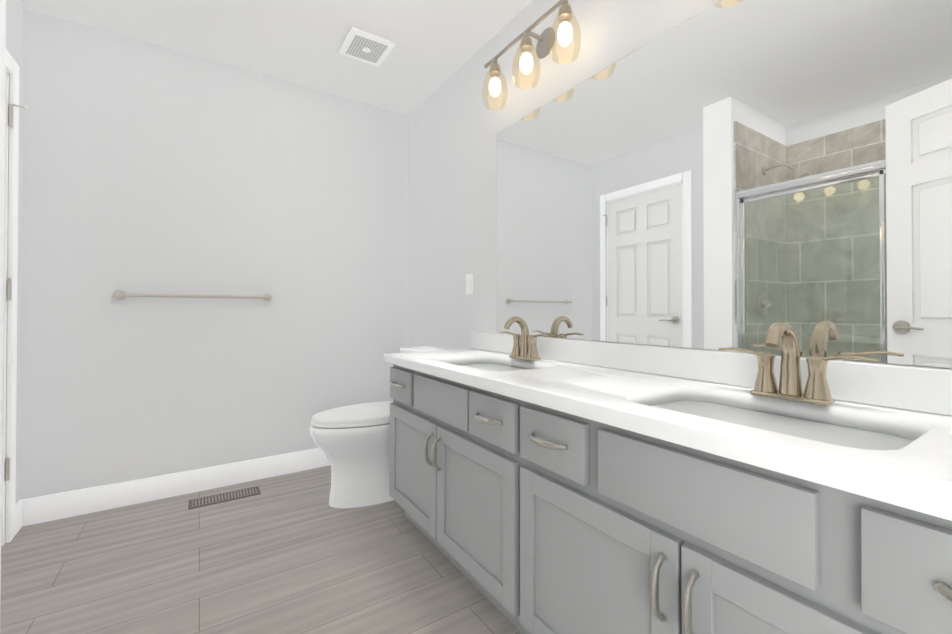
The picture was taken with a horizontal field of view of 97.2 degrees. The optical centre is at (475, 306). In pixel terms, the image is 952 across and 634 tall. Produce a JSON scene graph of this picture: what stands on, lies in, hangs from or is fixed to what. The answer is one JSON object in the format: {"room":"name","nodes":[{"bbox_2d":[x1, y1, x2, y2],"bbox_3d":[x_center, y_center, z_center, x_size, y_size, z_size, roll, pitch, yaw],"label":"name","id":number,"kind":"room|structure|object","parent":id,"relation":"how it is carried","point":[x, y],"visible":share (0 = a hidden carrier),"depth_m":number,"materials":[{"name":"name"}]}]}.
{"room":"bathroom","nodes":[
{"label":"bathroom","id":0,"kind":"room"},
{"bbox_2d":[0,0,5,600],"bbox_3d":[-1.524,-0.201,0.776,0.844,2.440,0.188,0,-1,-33],"label":"wall","id":1,"kind":"structure","parent":0,"point":[2,71],"depth_m":1.08,"materials":[{"name":"white paint"}]},
{"bbox_2d":[5,0,23,542],"bbox_3d":[-1.892,-0.196,1.391,0.230,2.440,1.245,0,-1,-33],"label":"wall","id":2,"kind":"structure","parent":0,"point":[15,29],"depth_m":1.94,"materials":[{"name":"white paint"}]},
{"bbox_2d":[1,49,18,545],"bbox_3d":[-1.867,-0.032,1.484,0.116,2.115,0.895,0,-1,-33],"label":"door frame","id":3,"kind":"structure","parent":2,"relation":"attached to","point":[11,218],"depth_m":1.77,"materials":[{"name":"white wood"}]},
{"bbox_2d":[1,74,27,543],"bbox_3d":[-1.852,-0.002,1.500,0.162,2.030,0.754,0,-1,-33],"label":"closet door","id":4,"kind":"structure","parent":2,"relation":"in","point":[7,460],"depth_m":1.81,"materials":[{"name":"white wood"}]},
{"bbox_2d":[20,9,408,499],"bbox_3d":[-1.342,-0.186,2.559,2.174,2.440,0.100,0,-1,-33],"label":"wall","id":5,"kind":"structure","parent":0,"point":[148,168],"depth_m":2.33,"materials":[{"name":"white paint"}]},
{"bbox_2d":[15,448,330,534],"bbox_3d":[-1.310,0.971,2.501,1.973,0.125,0.016,0,-1,-33],"label":"baseboard","id":6,"kind":"structure","parent":5,"relation":"attached to","point":[44,508],"depth_m":2.22,"materials":[{"name":"white wood"}]},
{"bbox_2d":[114,291,271,301],"bbox_3d":[-1.532,-0.056,2.328,0.733,0.048,0.074,0,-1,-33],"label":"towel rail","id":7,"kind":"object","parent":5,"relation":"attached to","point":[120,295],"visible":1,"depth_m":2.27,"materials":[{"name":"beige metal"}]},
{"bbox_2d":[0,465,521,633],"bbox_3d":[-0.369,1.043,0.556,2.742,0.050,4.500,0,-1,-33],"label":"floor","id":8,"kind":"structure","parent":0,"point":[293,553],"depth_m":1.62,"materials":[{"name":"grey tile"}]},
{"bbox_2d":[188,486,260,509],"bbox_3d":[-1.355,1.029,2.268,0.330,0.005,0.120,0,-1,-33],"label":"floor vent","id":9,"kind":"object","parent":8,"relation":"in","point":[221,497],"visible":1,"depth_m":2.26,"materials":[{"name":"grey metal"}]},
{"bbox_2d":[309,346,449,507],"bbox_3d":[-0.510,0.644,2.347,0.802,0.776,0.470,0,-1,-33],"label":"toilet","id":10,"kind":"object","parent":8,"relation":"on","point":[352,442],"visible":0.35,"depth_m":2.15,"materials":[{"name":"ceramic"}]},
{"bbox_2d":[384,360,951,633],"bbox_3d":[0.331,0.644,1.312,0.542,0.760,2.025,0,-1,-33],"label":"bathroom vanity","id":11,"kind":"object","parent":8,"relation":"on","point":[542,485],"depth_m":0.88,"materials":[{"name":"grey wood"}]},
{"bbox_2d":[384,348,951,511],"bbox_3d":[0.334,0.244,1.327,0.523,0.040,2.056,0,-1,-33],"label":"countertop","id":12,"kind":"structure","parent":11,"relation":"on","point":[917,465],"depth_m":0.86,"materials":[{"name":"white stone"}]},
{"bbox_2d":[456,360,527,371],"bbox_3d":[0.065,0.328,1.723,0.354,0.147,0.514,0,-1,-33],"label":"sink","id":13,"kind":"object","parent":12,"relation":"in","point":[496,365],"depth_m":1.91,"materials":[{"name":"white ceramic"}]},
{"bbox_2d":[500,316,551,359],"bbox_3d":[0.176,0.135,1.798,0.140,0.186,0.316,0,-1,-33],"label":"faucet","id":14,"kind":"object","parent":12,"relation":"on","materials":[{"name":"gold metal"}]},
{"bbox_2d":[648,392,903,447],"bbox_3d":[0.604,0.322,0.905,0.354,0.147,0.514,0,-1,-33],"label":"sink","id":15,"kind":"object","parent":12,"relation":"in","point":[870,435],"depth_m":0.95,"materials":[{"name":"white ceramic"}]},
{"bbox_2d":[716,321,883,407],"bbox_3d":[0.715,0.128,0.979,0.140,0.186,0.316,0,-1,-33],"label":"faucet","id":16,"kind":"object","parent":12,"relation":"on","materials":[{"name":"gold metal"}]},
{"bbox_2d":[19,0,531,114],"bbox_3d":[-0.369,-1.447,0.577,2.742,0.050,4.500,0,-1,-33],"label":"ceiling","id":17,"kind":"structure","parent":0,"point":[438,43],"depth_m":2.16,"materials":[{"name":"white paint"}]},
{"bbox_2d":[339,27,394,66],"bbox_3d":[-0.593,-1.398,2.272,0.236,0.019,0.248,0,-1,-33],"label":"fan","id":18,"kind":"object","parent":17,"relation":"attached to","point":[366,47],"visible":1,"depth_m":2.25,"materials":[{"name":"white plastic"}]},
{"bbox_2d":[409,0,951,369],"bbox_3d":[0.762,-0.197,1.252,0.100,2.440,4.400,0,-1,-33],"label":"wall","id":19,"kind":"structure","parent":0,"point":[456,125],"depth_m":2.31,"materials":[{"name":"white paint"}]},
{"bbox_2d":[466,274,472,294],"bbox_3d":[-0.038,-0.124,2.365,0.008,0.116,0.072,0,-1,-33],"label":"light switch","id":20,"kind":"object","parent":19,"relation":"attached to","point":[469,284],"visible":1,"depth_m":2.35,"materials":[{"name":"white plastic"}]},
{"bbox_2d":[482,0,580,108],"bbox_3d":[0.245,-1.092,1.817,0.192,0.274,0.622,0,-1,-33],"label":"sconce","id":21,"kind":"object","parent":19,"relation":"attached to","point":[545,42],"visible":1,"depth_m":1.79,"materials":[{"name":"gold metal"}]},
{"bbox_2d":[471,332,951,415],"bbox_3d":[0.544,0.178,1.466,0.020,0.093,2.056,0,-1,-33],"label":"backsplash","id":22,"kind":"structure","parent":19,"relation":"attached to","point":[921,389],"depth_m":1.20,"materials":[{"name":"white stone"}]},
{"bbox_2d":[497,0,951,367],"bbox_3d":[0.572,-0.382,1.443,0.006,1.021,1.686,0,-1,-33],"label":"mirror","id":23,"kind":"object","parent":19,"relation":"attached to","point":[745,174],"visible":1,"depth_m":1.16,"materials":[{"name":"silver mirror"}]}
]}

